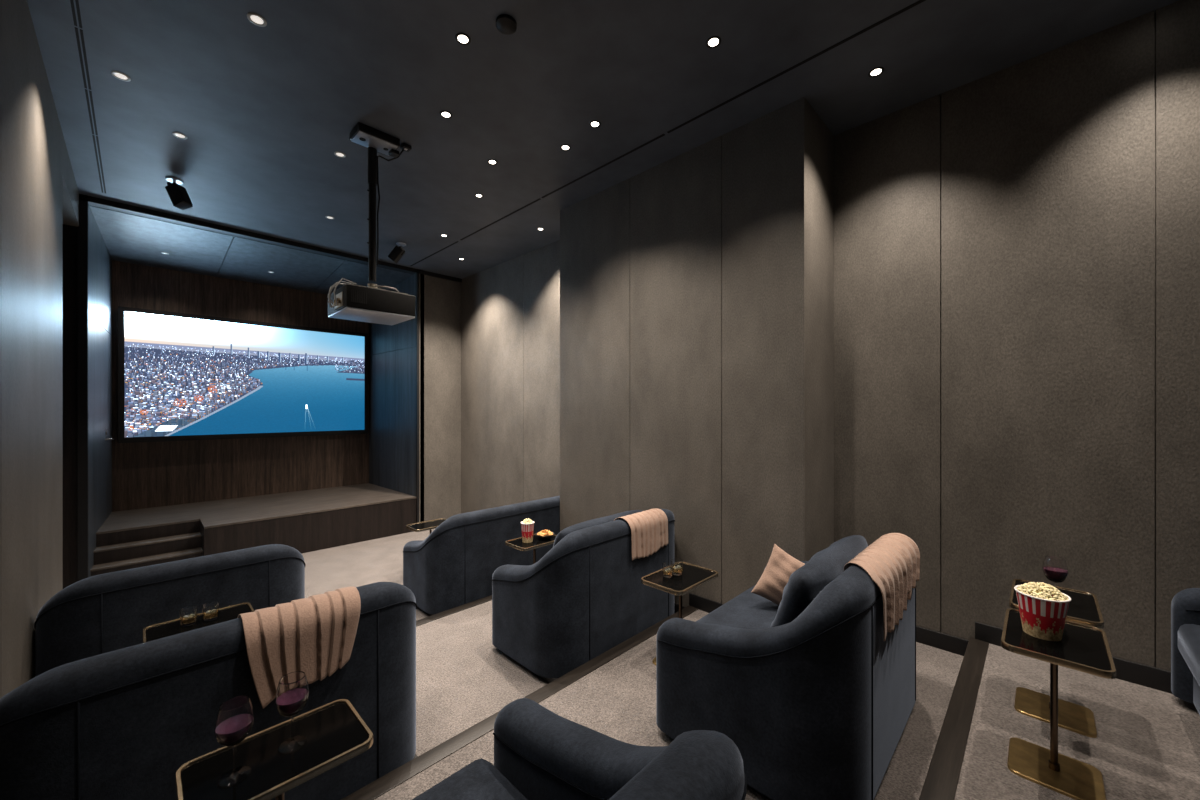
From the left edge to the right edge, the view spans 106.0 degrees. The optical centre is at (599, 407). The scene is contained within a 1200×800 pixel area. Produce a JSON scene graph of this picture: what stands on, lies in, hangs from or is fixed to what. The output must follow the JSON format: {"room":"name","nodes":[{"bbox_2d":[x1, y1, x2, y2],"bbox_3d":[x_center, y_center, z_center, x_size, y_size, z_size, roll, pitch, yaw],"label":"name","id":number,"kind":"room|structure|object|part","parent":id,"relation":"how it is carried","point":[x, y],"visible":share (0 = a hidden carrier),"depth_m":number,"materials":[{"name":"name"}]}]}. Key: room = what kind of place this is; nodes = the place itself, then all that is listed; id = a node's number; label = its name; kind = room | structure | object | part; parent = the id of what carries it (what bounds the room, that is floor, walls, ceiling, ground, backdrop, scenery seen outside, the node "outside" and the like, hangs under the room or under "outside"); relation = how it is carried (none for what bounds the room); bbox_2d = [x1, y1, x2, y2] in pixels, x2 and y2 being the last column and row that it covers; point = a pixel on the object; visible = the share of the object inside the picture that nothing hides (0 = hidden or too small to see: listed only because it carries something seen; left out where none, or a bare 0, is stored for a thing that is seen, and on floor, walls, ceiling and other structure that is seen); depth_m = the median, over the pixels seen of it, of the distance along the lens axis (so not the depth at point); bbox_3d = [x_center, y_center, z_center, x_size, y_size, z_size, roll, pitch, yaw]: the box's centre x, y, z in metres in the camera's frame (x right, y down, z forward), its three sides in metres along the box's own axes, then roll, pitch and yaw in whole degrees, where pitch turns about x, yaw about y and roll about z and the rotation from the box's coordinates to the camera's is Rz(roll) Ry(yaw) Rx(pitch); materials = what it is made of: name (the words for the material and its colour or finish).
{"room":"auditorium","nodes":[
{"label":"auditorium","id":0,"kind":"room"},
{"bbox_2d":[0,0,62,697],"bbox_3d":[-1.187,-0.091,0.531,8.040,3.938,0.120,0,0,44],"label":"wall","id":1,"kind":"structure","parent":0,"point":[31,134],"depth_m":2.32,"materials":[{"name":"grey fabric"}]},
{"bbox_2d":[63,224,77,588],"bbox_3d":[-4.751,-0.116,3.573,1.710,3.888,0.750,0,0,44],"label":"wall niche","id":2,"kind":"object","parent":1,"relation":"in","point":[70,233],"visible":0.05,"depth_m":4.32,"materials":[{"name":"brown wood"}]},
{"bbox_2d":[63,136,78,226],"bbox_3d":[-4.567,-1.903,3.833,1.410,0.315,0.120,0,0,44],"label":"wall","id":3,"kind":"structure","parent":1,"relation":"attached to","point":[70,190],"depth_m":3.90,"materials":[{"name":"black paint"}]},
{"bbox_2d":[88,203,111,576],"bbox_3d":[-5.619,-0.116,5.067,0.050,3.888,1.781,0,0,-42],"label":"wall","id":4,"kind":"structure","parent":0,"point":[99,259],"depth_m":4.90,"materials":[{"name":"paint"}]},
{"bbox_2d":[112,260,369,511],"bbox_3d":[-5.136,-0.116,6.870,0.090,3.888,3.250,0,0,44],"label":"wall","id":5,"kind":"structure","parent":0,"point":[166,473],"depth_m":6.49,"materials":[{"name":"brown wood"}]},
{"bbox_2d":[118,306,367,442],"bbox_3d":[-5.080,-0.421,6.801,0.083,1.732,2.965,0,0,44],"label":"screen","id":6,"kind":"object","parent":5,"relation":"attached to","point":[182,376],"visible":1,"depth_m":6.54,"materials":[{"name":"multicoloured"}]},
{"bbox_2d":[90,206,413,294],"bbox_3d":[-4.536,-1.955,6.225,1.710,0.170,3.267,0,0,44],"label":"ceiling","id":7,"kind":"structure","parent":0,"point":[128,238],"depth_m":5.82,"materials":[{"name":"paint"}]},
{"bbox_2d":[369,273,415,495],"bbox_3d":[-3.385,-0.116,7.353,1.777,3.888,0.050,0,0,42],"label":"wall","id":8,"kind":"structure","parent":0,"point":[392,351],"depth_m":7.25,"materials":[{"name":"paint"}]},
{"bbox_2d":[419,274,460,521],"bbox_3d":[-4.313,-0.091,6.497,1.950,3.938,4.175,0,0,44],"label":"wall","id":9,"kind":"structure","parent":0,"point":[441,396],"depth_m":6.98,"materials":[{"name":"grey fabric"}]},
{"bbox_2d":[78,194,461,580],"bbox_3d":[-3.656,-0.121,5.823,0.130,3.898,4.020,0,0,44],"label":"trim","id":10,"kind":"structure","parent":9,"relation":"attached to","point":[83,314],"depth_m":4.38,"materials":[{"name":"black"}]},
{"bbox_2d":[461,240,559,512],"bbox_3d":[-1.108,-0.091,6.228,3.110,3.938,0.120,0,0,44],"label":"wall","id":11,"kind":"structure","parent":0,"point":[510,309],"depth_m":6.29,"materials":[{"name":"grey fabric"}]},
{"bbox_2d":[27,0,1178,278],"bbox_3d":[-0.173,-2.120,2.470,9.700,0.120,4.872,0,0,44],"label":"ceiling","id":12,"kind":"structure","parent":0,"point":[264,113],"depth_m":2.88,"materials":[{"name":"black paint"}]},
{"bbox_2d":[70,0,105,192],"bbox_3d":[-1.915,-2.063,1.560,7.920,0.013,0.029,0,0,44],"label":"trim","id":13,"kind":"structure","parent":12,"relation":"attached to","point":[71,1],"depth_m":2.85,"materials":[{"name":"black metal"}]},
{"bbox_2d":[111,71,130,81],"bbox_3d":[-2.972,-2.063,2.806,0.087,0.017,0.087,0,0,44],"label":"recessed light","id":14,"kind":"object","parent":12,"relation":"in","point":[118,75],"visible":1,"depth_m":2.81,"materials":[{"name":"grey"}]},
{"bbox_2d":[165,176,192,209],"bbox_3d":[-3.810,-1.931,4.082,0.185,0.257,0.123,0,0,-1],"label":"speaker","id":15,"kind":"object","parent":12,"relation":"hanging from","point":[179,197],"visible":1,"depth_m":4.04},
{"bbox_3d":[-3.841,-2.053,4.082,0.124,0.014,0.124,0,0,44],"label":"ceiling plate","id":16,"kind":"part","parent":15,"relation":"part of","materials":[{"name":"silver metal"}]},
{"bbox_2d":[175,183,192,204],"bbox_3d":[-3.754,-1.930,4.083,0.006,0.170,0.097,-24,0,-1],"label":"grille","id":17,"kind":"object","parent":15,"relation":"attached to","point":[181,192],"depth_m":4.06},
{"bbox_2d":[172,132,187,138],"bbox_3d":[-3.175,-2.063,3.418,0.087,0.017,0.087,0,0,44],"label":"recessed light","id":18,"kind":"object","parent":12,"relation":"in","point":[176,134],"visible":1,"depth_m":3.41,"materials":[{"name":"grey"}]},
{"bbox_2d":[247,13,266,26],"bbox_3d":[-1.819,-2.063,2.398,0.087,0.017,0.087,0,0,44],"label":"recessed light","id":19,"kind":"object","parent":12,"relation":"in","point":[256,19],"visible":1,"depth_m":2.40,"materials":[{"name":"grey"}]},
{"bbox_2d":[334,152,345,157],"bbox_3d":[-2.112,-2.063,3.675,0.087,0.017,0.087,0,0,44],"label":"recessed light","id":20,"kind":"object","parent":12,"relation":"in","point":[338,154],"visible":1,"depth_m":3.67,"materials":[{"name":"grey"}]},
{"bbox_2d":[328,122,414,324],"bbox_3d":[-1.810,-1.380,3.491,0.493,1.360,0.570,0,0,44],"label":"ceiling projector","id":21,"kind":"object","parent":12,"relation":"hanging from","point":[370,303],"visible":1,"depth_m":3.43,"materials":[{"name":"black"}]},
{"bbox_3d":[-1.901,-0.780,3.291,0.180,0.100,0.008,0,0,44],"label":"connector panel","id":22,"kind":"part","parent":21,"relation":"part of","materials":[{"name":"beige metal"}]},
{"bbox_2d":[351,289,366,303],"bbox_3d":[-1.723,-0.795,3.232,0.006,0.090,0.102,0,0,44],"label":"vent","id":23,"kind":"object","parent":21,"relation":"attached to","point":[358,296],"depth_m":3.23,"materials":[{"name":"black plastic"}]},
{"bbox_3d":[-1.772,-0.707,3.510,0.454,0.014,0.484,0,0,44],"label":"underside panel","id":24,"kind":"part","parent":21,"relation":"part of","materials":[{"name":"silver metal"}]},
{"bbox_3d":[-1.706,-2.002,3.427,0.180,0.005,0.275,0,0,44],"label":"mount plate","id":25,"kind":"part","parent":21,"relation":"part of","materials":[{"name":"silver metal"}]},
{"bbox_2d":[388,242,405,262],"bbox_3d":[-2.538,-1.943,5.675,0.205,0.234,0.117,0,0,-1],"label":"speaker","id":26,"kind":"object","parent":12,"relation":"hanging from","point":[396,254],"visible":1,"depth_m":5.63},
{"bbox_2d":[440,111,451,118],"bbox_3d":[-1.081,-2.063,3.174,0.087,0.017,0.087,0,0,44],"label":"recessed light","id":27,"kind":"object","parent":12,"relation":"in","point":[445,114],"visible":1,"depth_m":3.17,"materials":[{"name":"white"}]},
{"bbox_2d":[455,33,470,45],"bbox_3d":[-0.765,-2.063,2.524,0.087,0.017,0.087,0,0,44],"label":"recessed light","id":28,"kind":"object","parent":12,"relation":"in","point":[463,39],"visible":1,"depth_m":2.52,"materials":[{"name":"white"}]},
{"bbox_2d":[475,193,482,197],"bbox_3d":[-1.173,-2.063,4.384,0.087,0.017,0.087,0,0,44],"label":"recessed light","id":29,"kind":"object","parent":12,"relation":"in","point":[477,195],"visible":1,"depth_m":4.38,"materials":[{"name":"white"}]},
{"bbox_2d":[487,159,497,164],"bbox_3d":[-0.900,-2.063,3.786,0.087,0.017,0.087,0,0,44],"label":"recessed light","id":30,"kind":"object","parent":12,"relation":"in","point":[490,161],"visible":1,"depth_m":3.79,"materials":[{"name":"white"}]},
{"bbox_2d":[496,14,516,34],"bbox_3d":[-0.502,-2.042,2.420,0.110,0.035,0.110,0,0,44],"label":"smoke detector","id":31,"kind":"object","parent":12,"relation":"attached to","point":[506,24],"visible":1,"depth_m":2.40,"materials":[{"name":"black"}]},
{"bbox_2d":[560,144,570,150],"bbox_3d":[-0.273,-2.063,3.576,0.087,0.017,0.087,0,0,44],"label":"recessed light","id":32,"kind":"object","parent":12,"relation":"in","point":[564,147],"visible":1,"depth_m":3.57,"materials":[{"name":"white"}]},
{"bbox_2d":[589,120,600,127],"bbox_3d":[-0.036,-2.063,3.280,0.087,0.017,0.087,0,0,44],"label":"recessed light","id":33,"kind":"object","parent":12,"relation":"in","point":[594,124],"visible":1,"depth_m":3.28,"materials":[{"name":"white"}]},
{"bbox_2d":[411,0,925,265],"bbox_3d":[0.131,-2.063,3.747,8.050,0.013,0.020,0,0,44],"label":"trim","id":34,"kind":"structure","parent":12,"relation":"attached to","point":[919,1],"depth_m":3.04,"materials":[{"name":"black metal"}]},
{"bbox_2d":[706,36,720,48],"bbox_3d":[0.639,-2.063,2.545,0.087,0.017,0.087,0,0,44],"label":"recessed light","id":35,"kind":"object","parent":12,"relation":"in","point":[712,42],"visible":1,"depth_m":2.54,"materials":[{"name":"white"}]},
{"bbox_2d":[868,67,883,77],"bbox_3d":[1.693,-2.063,2.773,0.087,0.017,0.087,0,0,44],"label":"recessed light","id":36,"kind":"object","parent":12,"relation":"in","point":[877,71],"visible":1,"depth_m":2.77,"materials":[{"name":"white"}]},
{"bbox_2d":[560,99,798,606],"bbox_3d":[0.496,-0.154,3.913,2.440,3.812,0.120,0,0,44],"label":"wall pillar","id":37,"kind":"structure","parent":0,"point":[679,277],"depth_m":3.58,"materials":[{"name":"grey fabric"}]},
{"bbox_2d":[302,529,1199,799],"bbox_3d":[-0.888,1.789,3.169,11.700,0.678,4.672,0,0,44],"label":"floor","id":38,"kind":"structure","parent":0,"point":[1146,746],"depth_m":2.33,"materials":[{"name":"beige carpet"}]},
{"bbox_2d":[34,544,304,676],"bbox_3d":[-2.718,1.375,2.988,0.775,0.905,1.254,0,0,44],"label":"sofa","id":39,"kind":"object","parent":38,"relation":"on","point":[94,615],"visible":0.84,"depth_m":2.59,"materials":[{"name":"blue fabric"}]},
{"bbox_2d":[143,602,253,642],"bbox_3d":[-2.160,1.431,2.454,0.300,0.541,0.450,0,0,44],"label":"side table","id":40,"kind":"object","parent":38,"relation":"on","point":[172,627],"visible":0.34,"depth_m":2.44,"materials":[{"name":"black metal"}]},
{"bbox_2d":[179,605,197,625],"bbox_3d":[-2.224,1.125,2.446,0.076,0.082,0.076,0,0,44],"label":"tumbler","id":41,"kind":"object","parent":40,"relation":"on","point":[188,615],"visible":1,"depth_m":2.43,"materials":[{"name":"clear glass"}]},
{"bbox_2d":[202,601,219,620],"bbox_3d":[-2.154,1.126,2.503,0.074,0.080,0.074,0,0,44],"label":"tumbler","id":42,"kind":"object","parent":40,"relation":"on","point":[210,610],"visible":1,"depth_m":2.48,"materials":[{"name":"clear glass"}]},
{"bbox_2d":[0,582,417,799],"bbox_3d":[-1.527,1.240,1.911,0.805,0.925,1.350,0,0,44],"label":"sofa","id":43,"kind":"object","parent":38,"relation":"on","point":[120,724],"visible":0.73,"depth_m":1.48,"materials":[{"name":"blue fabric"}]},
{"bbox_2d":[238,586,360,708],"bbox_3d":[-1.182,0.919,1.798,0.212,0.319,0.390,0,0,44],"label":"throw blanket","id":44,"kind":"object","parent":43,"relation":"on","point":[314,635],"visible":0.94,"depth_m":1.73,"materials":[{"name":"beige fabric"}]},
{"bbox_2d":[90,483,416,575],"bbox_3d":[-4.498,1.573,6.188,1.796,0.510,3.235,0,0,44],"label":"stage","id":45,"kind":"object","parent":38,"relation":"on","point":[305,521],"visible":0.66,"depth_m":5.65,"materials":[{"name":"brown wood"}]},
{"bbox_2d":[175,699,372,799],"bbox_3d":[-0.963,1.306,1.361,0.300,0.541,0.450,0,0,44],"label":"side table","id":46,"kind":"object","parent":38,"relation":"on","point":[335,733],"visible":0.98,"depth_m":1.35,"materials":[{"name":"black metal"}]},
{"bbox_2d":[214,696,253,786],"bbox_3d":[-1.030,0.936,1.275,0.088,0.208,0.088,0,0,44],"label":"wine glass","id":47,"kind":"object","parent":46,"relation":"on","point":[234,721],"visible":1,"depth_m":1.26,"materials":[{"name":"clear"}]},
{"bbox_2d":[275,671,308,753],"bbox_3d":[-0.950,0.936,1.396,0.088,0.208,0.088,0,0,44],"label":"wine glass","id":48,"kind":"object","parent":46,"relation":"on","point":[292,693],"visible":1,"depth_m":1.38,"materials":[{"name":"clear"}]},
{"bbox_2d":[406,518,446,533],"bbox_3d":[-1.883,1.558,5.027,0.300,0.541,0.450,0,0,44],"label":"side table","id":49,"kind":"object","parent":38,"relation":"on","point":[432,524],"visible":0.56,"depth_m":4.97,"materials":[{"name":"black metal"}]},
{"bbox_2d":[416,595,491,626],"bbox_3d":[-1.374,1.764,3.644,0.094,0.132,4.072,0,0,44],"label":"trim","id":50,"kind":"structure","parent":38,"relation":"attached to","point":[488,598],"depth_m":3.77,"materials":[{"name":"brown wood"}]},
{"bbox_2d":[403,496,559,615],"bbox_3d":[-1.025,1.385,4.678,0.775,0.885,1.750,0,0,44],"label":"sofa","id":51,"kind":"object","parent":38,"relation":"on","point":[455,565],"visible":0.78,"depth_m":4.06,"materials":[{"name":"blue fabric"}]},
{"bbox_2d":[341,605,697,799],"bbox_3d":[-0.467,1.638,2.340,0.094,0.132,3.475,0,0,44],"label":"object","id":52,"kind":"structure","parent":38,"relation":"on","point":[396,777],"depth_m":2.20,"materials":[{"name":"brown metal"}]},
{"bbox_2d":[505,534,556,563],"bbox_3d":[-0.577,1.431,3.989,0.300,0.541,0.450,0,0,44],"label":"side table","id":53,"kind":"object","parent":38,"relation":"on","point":[517,543],"visible":0.34,"depth_m":3.92,"materials":[{"name":"black glass"}]},
{"bbox_2d":[521,521,533,542],"bbox_3d":[-0.633,1.082,3.953,0.120,0.168,0.120,0,0,44],"label":"bucket","id":54,"kind":"object","parent":53,"relation":"on","point":[527,529],"visible":0.93,"depth_m":3.91,"materials":[{"name":"red paper"}]},
{"bbox_2d":[522,518,532,523],"bbox_3d":[-0.632,0.992,3.954,0.107,0.051,0.107,0,0,44],"label":"popcorn","id":55,"kind":"object","parent":54,"relation":"in","point":[527,521],"visible":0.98,"depth_m":3.94,"materials":[{"name":"beige food"}]},
{"bbox_2d":[536,531,553,539],"bbox_3d":[-0.489,1.143,4.036,0.160,0.045,0.160,0,0,44],"label":"bowl","id":56,"kind":"object","parent":53,"relation":"on","point":[548,536],"visible":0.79,"depth_m":3.98,"materials":[{"name":"black"}]},
{"bbox_2d":[537,530,552,535],"bbox_3d":[-0.488,1.114,4.038,0.144,0.056,0.143,0,0,44],"label":"potato chips","id":57,"kind":"object","parent":56,"relation":"on","point":[543,532],"visible":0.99,"depth_m":4.01,"materials":[{"name":"food"}]},
{"bbox_2d":[412,698,746,799],"bbox_3d":[-0.407,1.109,0.817,0.955,0.935,1.350,0,0,44],"label":"sofa","id":58,"kind":"object","parent":38,"relation":"on","point":[540,754],"visible":1,"depth_m":1.23,"materials":[{"name":"blue fabric"}]},
{"bbox_2d":[412,758,527,799],"bbox_3d":[-0.466,1.220,0.875,0.790,0.168,1.032,0,0,44],"label":"seat cushion","id":59,"kind":"object","parent":58,"relation":"on","point":[481,779],"depth_m":1.37,"materials":[{"name":"blue fabric"}]},
{"bbox_2d":[492,509,674,683],"bbox_3d":[-0.046,1.242,3.405,0.775,0.920,1.347,0,0,44],"label":"sofa","id":60,"kind":"object","parent":38,"relation":"on","point":[586,596],"visible":0.79,"depth_m":2.91,"materials":[{"name":"blue fabric"}]},
{"bbox_2d":[553,510,642,546],"bbox_3d":[0.002,1.027,3.358,0.264,0.454,0.937,0,0,44],"label":"cushion","id":61,"kind":"object","parent":60,"relation":"on","point":[597,521],"depth_m":3.17,"materials":[{"name":"blue fabric"}]},
{"bbox_2d":[614,508,667,559],"bbox_3d":[0.300,0.910,3.314,0.209,0.292,0.440,0,0,44],"label":"throw blanket","id":62,"kind":"object","parent":60,"relation":"on","point":[649,528],"visible":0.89,"depth_m":3.24,"materials":[{"name":"beige fabric"}]},
{"bbox_2d":[641,562,717,664],"bbox_3d":[0.498,1.306,2.799,0.300,0.541,0.450,0,0,44],"label":"side table","id":63,"kind":"object","parent":38,"relation":"on","point":[692,577],"visible":0.57,"depth_m":2.75,"materials":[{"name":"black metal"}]},
{"bbox_2d":[662,562,672,576],"bbox_3d":[0.420,1.002,2.805,0.070,0.075,0.070,0,0,44],"label":"tumbler","id":64,"kind":"object","parent":63,"relation":"on","point":[667,567],"visible":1,"depth_m":2.78,"materials":[{"name":"clear glass"}]},
{"bbox_2d":[671,559,682,574],"bbox_3d":[0.483,0.999,2.841,0.076,0.082,0.076,0,0,44],"label":"tumbler","id":65,"kind":"object","parent":63,"relation":"on","point":[677,563],"visible":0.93,"depth_m":2.81,"materials":[{"name":"clear glass"}]},
{"bbox_2d":[674,593,722,612],"bbox_3d":[0.675,1.589,4.061,2.490,0.226,0.611,0,0,44],"label":"baseboard","id":66,"kind":"structure","parent":38,"relation":"on","point":[704,604],"depth_m":3.52,"materials":[{"name":"black wood"}]},
{"bbox_2d":[656,535,915,799],"bbox_3d":[1.030,1.126,2.353,0.885,0.900,1.345,0,0,44],"label":"sofa","id":67,"kind":"object","parent":38,"relation":"on","point":[810,692],"visible":0.79,"depth_m":1.80,"materials":[{"name":"blue fabric"}]},
{"bbox_2d":[696,585,778,628],"bbox_3d":[0.971,1.220,2.410,0.720,0.168,1.027,0,0,44],"label":"seat cushion","id":68,"kind":"object","parent":67,"relation":"on","point":[748,610],"depth_m":2.50,"materials":[{"name":"blue fabric"}]},
{"bbox_2d":[751,543,804,605],"bbox_3d":[1.073,0.996,2.589,0.424,0.411,0.144,0,0,1],"label":"throw pillow","id":69,"kind":"object","parent":67,"relation":"on","point":[778,570],"visible":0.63,"depth_m":2.56,"materials":[{"name":"beige fabric"}]},
{"bbox_2d":[771,535,867,626],"bbox_3d":[1.117,0.911,2.267,0.259,0.436,0.935,0,0,44],"label":"cushion","id":70,"kind":"object","parent":67,"relation":"on","point":[805,583],"depth_m":1.97,"materials":[{"name":"blue fabric"}]},
{"bbox_2d":[844,533,919,640],"bbox_3d":[1.314,0.794,2.120,0.212,0.268,0.810,0,0,44],"label":"throw blanket","id":71,"kind":"object","parent":67,"relation":"on","point":[892,561],"visible":0.94,"depth_m":2.03,"materials":[{"name":"beige fabric"}]},
{"bbox_2d":[919,637,988,799],"bbox_3d":[0.951,1.512,1.372,0.094,0.132,4.072,0,0,44],"label":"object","id":72,"kind":"structure","parent":38,"relation":"on","point":[942,777],"depth_m":2.03,"materials":[{"name":"brown metal"}]},
{"bbox_2d":[1009,579,1103,737],"bbox_3d":[2.167,1.179,2.161,0.300,0.541,0.450,0,0,44],"label":"side table","id":73,"kind":"object","parent":38,"relation":"on","point":[1084,608],"visible":0.7,"depth_m":2.13,"materials":[{"name":"gold metal"}]},
{"bbox_2d":[1042,556,1068,587],"bbox_3d":[2.143,0.810,2.129,0.088,0.208,0.088,0,0,44],"label":"wine glass","id":74,"kind":"object","parent":73,"relation":"on","point":[1055,569],"visible":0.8,"depth_m":2.10,"materials":[{"name":"clear glass"}]},
{"bbox_3d":[2.167,1.444,2.161,0.270,0.012,0.260,0,0,44],"label":"plate","id":75,"kind":"part","parent":73,"relation":"part of","materials":[{"name":"gold metal"}]},
{"bbox_2d":[1001,608,1115,799],"bbox_3d":[1.812,1.179,1.804,0.300,0.541,0.450,0,0,44],"label":"side table","id":76,"kind":"object","parent":38,"relation":"on","point":[1084,648],"visible":0.96,"depth_m":1.77,"materials":[{"name":"gold metal"}]},
{"bbox_2d":[1014,585,1070,640],"bbox_3d":[1.786,0.830,1.827,0.166,0.168,0.166,0,0,-13],"label":"bucket","id":77,"kind":"object","parent":76,"relation":"on","point":[1044,619],"visible":0.9,"depth_m":1.78,"materials":[{"name":"red paper"}]},
{"bbox_2d":[1017,582,1068,600],"bbox_3d":[1.785,0.734,1.826,0.156,0.055,0.148,0,0,8],"label":"popcorn","id":78,"kind":"object","parent":77,"relation":"in","point":[1048,590],"visible":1,"depth_m":1.80,"materials":[{"name":"beige food"}]},
{"bbox_3d":[1.812,1.444,1.804,0.270,0.012,0.260,0,0,44],"label":"plate","id":79,"kind":"part","parent":76,"relation":"part of","materials":[{"name":"gold metal"}]},
{"bbox_2d":[1171,588,1199,714],"bbox_3d":[2.724,0.990,1.504,0.875,0.920,1.350,0,0,44],"label":"sofa","id":80,"kind":"object","parent":38,"relation":"on","point":[1185,605],"visible":1,"depth_m":2.16,"materials":[{"name":"blue fabric"}]},
{"bbox_2d":[1178,624,1199,686],"bbox_3d":[2.666,1.094,1.562,0.710,0.168,1.032,0,0,44],"label":"seat cushion","id":81,"kind":"object","parent":80,"relation":"on","point":[1188,634],"depth_m":2.00,"materials":[{"name":"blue fabric"}]},
{"bbox_3d":[2.687,1.292,1.541,0.670,0.225,1.032,0,0,44],"label":"seat","id":82,"kind":"part","parent":80,"relation":"part of","materials":[{"name":"blue fabric"}]},
{"bbox_2d":[799,97,833,560],"bbox_3d":[1.589,-0.217,3.261,0.035,3.686,0.717,0,0,44],"label":"wall","id":83,"kind":"structure","parent":0,"point":[816,141],"depth_m":3.14,"materials":[{"name":"grey fabric"}]},
{"bbox_2d":[834,0,1199,670],"bbox_3d":[3.205,-0.217,2.100,3.950,3.686,0.120,0,0,44],"label":"wall","id":84,"kind":"structure","parent":0,"point":[1017,247],"depth_m":2.65,"materials":[{"name":"grey fabric"}]},
{"bbox_2d":[916,622,1172,693],"bbox_3d":[3.171,1.459,2.047,3.925,0.234,0.024,0,0,44],"label":"baseboard","id":85,"kind":"structure","parent":84,"relation":"attached to","point":[1133,672],"depth_m":2.76,"materials":[{"name":"black wood"}]}
]}

